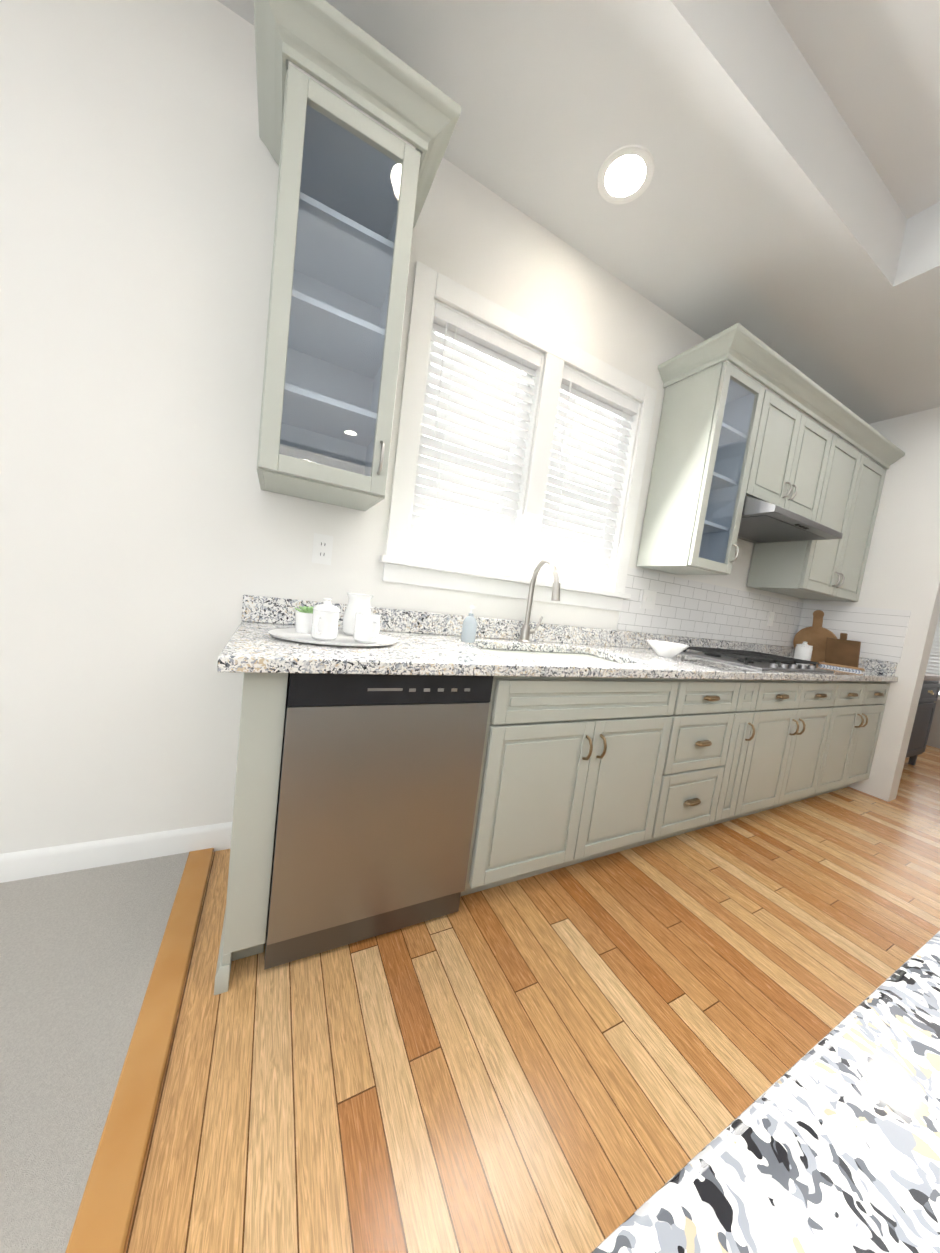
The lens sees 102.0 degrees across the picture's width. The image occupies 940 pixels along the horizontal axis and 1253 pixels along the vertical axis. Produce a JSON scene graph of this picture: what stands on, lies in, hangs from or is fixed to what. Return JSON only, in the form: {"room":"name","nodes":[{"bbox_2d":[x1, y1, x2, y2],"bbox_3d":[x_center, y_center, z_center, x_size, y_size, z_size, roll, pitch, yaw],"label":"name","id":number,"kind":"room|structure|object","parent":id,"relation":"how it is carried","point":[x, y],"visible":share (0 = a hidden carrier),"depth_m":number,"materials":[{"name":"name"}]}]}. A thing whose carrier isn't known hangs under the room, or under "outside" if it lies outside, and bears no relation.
{"room":"kitchen","nodes":[
{"label":"kitchen","id":0,"kind":"room"},
{"bbox_2d":[0,852,188,1252],"bbox_3d":[-1.532,1.133,-2.263,4.200,0.014,6.250,5,6,-27],"label":"floor carpet","id":1,"kind":"object","parent":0,"point":[79,949],"visible":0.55,"depth_m":0.90,"materials":[{"name":"grey carpet"}]},
{"bbox_2d":[0,0,836,853],"bbox_3d":[-0.059,-0.698,1.824,10.300,3.290,0.150,5,6,-27],"label":"wall","id":2,"kind":"structure","parent":0,"point":[152,532],"depth_m":1.25,"materials":[{"name":"white paint"}]},
{"bbox_2d":[0,822,231,882],"bbox_3d":[4.207,1.579,0.429,16.900,0.104,6.750,5,6,-27],"label":"baseboard","id":3,"kind":"structure","parent":2,"relation":"attached to","point":[25,864],"depth_m":1.34,"materials":[{"name":"white wood"}]},
{"bbox_2d":[312,533,332,564],"bbox_3d":[-0.590,-0.309,1.524,0.072,0.116,0.010,5,6,-27],"label":"outlet","id":4,"kind":"object","parent":2,"relation":"attached to","point":[322,549],"visible":1,"depth_m":1.52,"materials":[{"name":"white plastic"}]},
{"bbox_2d":[253,0,460,510],"bbox_3d":[-0.434,-1.029,1.251,0.544,1.150,0.432,5,6,-27],"label":"upper cabinet","id":5,"kind":"object","parent":2,"relation":"attached to","point":[354,187],"visible":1,"depth_m":1.18,"materials":[{"name":"grey wood"}]},
{"bbox_2d":[379,261,656,610],"bbox_3d":[0.322,-0.787,1.975,1.500,1.285,0.200,5,6,-27],"label":"window","id":6,"kind":"structure","parent":2,"relation":"in","point":[430,285],"depth_m":1.87,"materials":[{"name":"white wood"}]},
{"bbox_2d":[407,303,638,588],"bbox_3d":[0.333,-0.795,1.956,1.252,1.059,0.070,5,6,-27],"label":"window blinds","id":7,"kind":"object","parent":6,"relation":"attached to","point":[427,542],"visible":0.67,"depth_m":1.86,"materials":[{"name":"white plastic"}]},
{"bbox_2d":[640,590,656,609],"bbox_3d":[1.132,-0.168,2.407,0.120,0.116,0.012,5,6,-27],"label":"outlet","id":8,"kind":"object","parent":2,"relation":"attached to","point":[648,599],"depth_m":2.41,"materials":[{"name":"white plastic"}]},
{"bbox_2d":[684,363,839,522],"bbox_3d":[1.894,-1.078,2.464,0.830,0.680,0.345,5,6,-27],"label":"upper cabinet","id":9,"kind":"object","parent":2,"relation":"attached to","point":[730,437],"depth_m":2.20,"materials":[{"name":"grey wood"}]},
{"bbox_2d":[738,495,842,542],"bbox_3d":[1.878,-0.670,2.431,0.820,0.121,0.500,5,6,-27],"label":"range hood","id":10,"kind":"object","parent":9,"relation":"attached to","point":[763,522],"visible":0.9,"depth_m":2.29,"materials":[{"name":"silver metal"}]},
{"bbox_2d":[767,611,774,625],"bbox_3d":[2.442,-0.061,3.087,0.072,0.116,0.012,5,6,-27],"label":"outlet","id":11,"kind":"object","parent":2,"relation":"attached to","point":[771,614],"depth_m":3.08,"materials":[{"name":"white plastic"}]},
{"bbox_2d":[747,415,891,601],"bbox_3d":[2.610,-0.800,2.869,0.970,1.120,0.345,5,6,-27],"label":"upper cabinet","id":12,"kind":"object","parent":2,"relation":"attached to","point":[831,569],"depth_m":2.72,"materials":[{"name":"grey wood"}]},
{"bbox_2d":[124,745,939,1252],"bbox_3d":[4.162,1.621,0.836,17.800,0.060,8.400,5,6,-27],"label":"floor","id":13,"kind":"structure","parent":0,"point":[586,1055],"depth_m":0.98,"materials":[{"name":"brown wood"}]},
{"bbox_2d":[65,848,213,1252],"bbox_3d":[0.358,1.286,-1.282,0.080,0.016,6.250,5,6,-27],"label":"trim","id":14,"kind":"structure","parent":13,"relation":"on","point":[103,1217],"depth_m":0.79,"materials":[{"name":"brown wood"}]},
{"bbox_2d":[214,558,910,994],"bbox_3d":[1.106,0.383,2.120,4.170,1.395,0.659,5,6,-27],"label":"base cabinets","id":15,"kind":"object","parent":13,"relation":"on","point":[428,766],"visible":1,"depth_m":1.36,"materials":[{"name":"grey wood"}]},
{"bbox_2d":[268,628,397,646],"bbox_3d":[-0.447,0.037,1.282,0.414,0.013,0.306,5,6,-27],"label":"decorative tray","id":16,"kind":"object","parent":15,"relation":"on","point":[341,639],"visible":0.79,"depth_m":1.22,"materials":[{"name":"ceramic"}]},
{"bbox_2d":[295,611,305,632],"bbox_3d":[-0.560,-0.015,1.312,0.083,0.070,0.083,4,6,-36],"label":"plant pot","id":17,"kind":"object","parent":16,"relation":"on","point":[300,618],"depth_m":1.28,"materials":[{"name":"ceramic"}]},
{"bbox_2d":[295,606,312,612],"bbox_3d":[-0.558,-0.050,1.303,0.078,0.037,0.087,5,6,-27],"label":"succulent","id":18,"kind":"object","parent":17,"relation":"in","point":[305,609],"visible":0.58,"depth_m":1.29,"materials":[{"name":"green plant"}]},
{"bbox_2d":[305,598,349,639],"bbox_3d":[-0.460,-0.025,1.219,0.085,0.132,0.106,4,6,-30],"label":"canister","id":19,"kind":"object","parent":16,"relation":"on","point":[322,624],"depth_m":1.20,"materials":[{"name":"ceramic"}]},
{"bbox_2d":[347,593,372,609],"bbox_3d":[-0.414,-0.045,1.406,0.105,0.150,0.116,4,6,-36],"label":"mug","id":20,"kind":"object","parent":16,"relation":"on","point":[356,601],"depth_m":1.36,"materials":[{"name":"ceramic"}]},
{"bbox_2d":[346,609,379,642],"bbox_3d":[-0.334,0.006,1.273,0.105,0.092,0.081,8,5,12],"label":"mug","id":21,"kind":"object","parent":16,"relation":"on","point":[361,622],"depth_m":1.25,"materials":[{"name":"ceramic"}]},
{"bbox_2d":[264,637,493,969],"bbox_3d":[-0.369,0.528,1.386,0.597,0.866,0.572,5,6,-27],"label":"dishwasher","id":22,"kind":"object","parent":15,"relation":"in","point":[377,781],"depth_m":1.11,"materials":[{"name":"silver metal"}]},
{"bbox_2d":[461,605,476,642],"bbox_3d":[0.000,-0.012,1.647,0.064,0.158,0.064,5,6,-27],"label":"soap","id":23,"kind":"object","parent":15,"relation":"on","point":[469,630],"visible":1,"depth_m":1.62,"materials":[{"name":"white plastic"}]},
{"bbox_2d":[518,558,560,643],"bbox_3d":[0.364,-0.116,1.843,0.113,0.422,0.246,5,6,-27],"label":"faucet","id":24,"kind":"object","parent":15,"relation":"on","point":[526,631],"depth_m":1.89,"materials":[{"name":"silver metal"}]},
{"bbox_2d":[216,594,898,681],"bbox_3d":[1.132,0.142,2.099,4.161,0.138,0.653,5,6,-27],"label":"countertop","id":25,"kind":"structure","parent":15,"relation":"on","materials":[{"name":"stone"}]},
{"bbox_2d":[646,640,689,657],"bbox_3d":[1.084,0.127,2.104,0.223,0.076,0.223,5,6,-27],"label":"fruit bowl","id":26,"kind":"object","parent":15,"relation":"on","point":[666,649],"visible":1,"depth_m":2.05,"materials":[{"name":"ceramic"}]},
{"bbox_2d":[677,645,833,672],"bbox_3d":[1.813,0.206,2.418,0.850,0.050,0.480,5,6,-27],"label":"cooktop","id":27,"kind":"object","parent":15,"relation":"in","point":[760,661],"depth_m":2.29,"materials":[{"name":"silver metal"}]},
{"bbox_2d":[793,641,812,660],"bbox_3d":[2.639,0.199,3.016,0.104,0.165,0.104,5,6,-27],"label":"decorative canister","id":28,"kind":"object","parent":15,"relation":"on","point":[803,650],"visible":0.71,"depth_m":2.98,"materials":[{"name":"ceramic"}]},
{"bbox_2d":[793,610,836,661],"bbox_3d":[2.853,0.080,3.140,0.107,0.428,0.300,5,6,-27],"label":"round board","id":29,"kind":"object","parent":15,"relation":"on","point":[816,634],"visible":0.62,"depth_m":3.13,"materials":[{"name":"brown wood"}]},
{"bbox_2d":[818,662,863,671],"bbox_3d":[2.759,0.300,2.838,0.251,0.028,0.140,11,6,37],"label":"towel","id":30,"kind":"object","parent":15,"relation":"on","point":[843,667],"visible":1,"depth_m":2.81,"materials":[{"name":"brown fabric"}]},
{"bbox_2d":[824,633,860,666],"bbox_3d":[2.894,0.183,2.962,0.079,0.264,0.200,5,6,-27],"label":"rectangular board","id":31,"kind":"object","parent":15,"relation":"on","point":[842,650],"visible":0.85,"depth_m":2.95,"materials":[{"name":"brown wood"}]},
{"bbox_2d":[590,931,939,1252],"bbox_3d":[1.329,0.859,-0.169,2.490,0.910,1.855,5,6,-27],"label":"kitchen island","id":32,"kind":"object","parent":13,"relation":"on","point":[829,1142],"depth_m":0.16,"materials":[{"name":"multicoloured stone"}]},
{"bbox_2d":[906,673,939,764],"bbox_3d":[3.921,0.060,3.548,1.260,2.490,0.554,5,6,-27],"label":"hutch","id":33,"kind":"object","parent":13,"relation":"on","point":[924,716],"visible":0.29,"depth_m":3.54,"materials":[{"name":"black wood"}]},
{"bbox_2d":[217,0,939,423],"bbox_3d":[4.407,-1.452,0.519,17.200,0.450,7.850,5,6,-27],"label":"ceiling","id":34,"kind":"structure","parent":0,"point":[787,204],"depth_m":1.46,"materials":[{"name":"white paint"}]},
{"bbox_2d":[597,145,654,204],"bbox_3d":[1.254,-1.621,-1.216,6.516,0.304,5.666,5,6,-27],"label":"recessed light","id":35,"kind":"object","parent":34,"relation":"in","point":[625,174],"visible":1,"depth_m":1.51,"materials":[{"name":"white"}]},
{"bbox_2d":[803,407,939,801],"bbox_3d":[3.996,-0.164,1.611,0.400,3.290,4.000,5,6,-27],"label":"wall","id":36,"kind":"structure","parent":0,"point":[902,570],"depth_m":2.78,"materials":[{"name":"white paint"}]},
{"bbox_2d":[926,694,939,748],"bbox_3d":[6.111,-0.090,3.824,0.150,3.290,3.900,5,6,-27],"label":"wall","id":37,"kind":"structure","parent":0,"point":[933,740],"depth_m":4.53,"materials":[{"name":"beige paint"}]},
{"bbox_2d":[926,613,939,691],"bbox_3d":[5.844,0.005,4.269,0.060,1.644,0.880,5,6,-27],"label":"window blinds","id":38,"kind":"object","parent":37,"relation":"attached to","point":[933,665],"depth_m":4.61,"materials":[{"name":"white"}]},
{"label":"outside","id":39,"kind":"structure","parent":0,"visible":0},
{"bbox_2d":[415,332,939,693],"bbox_3d":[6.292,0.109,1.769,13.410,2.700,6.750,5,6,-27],"label":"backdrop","id":40,"kind":"structure","parent":39,"point":[488,367],"depth_m":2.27,"materials":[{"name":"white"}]}
]}

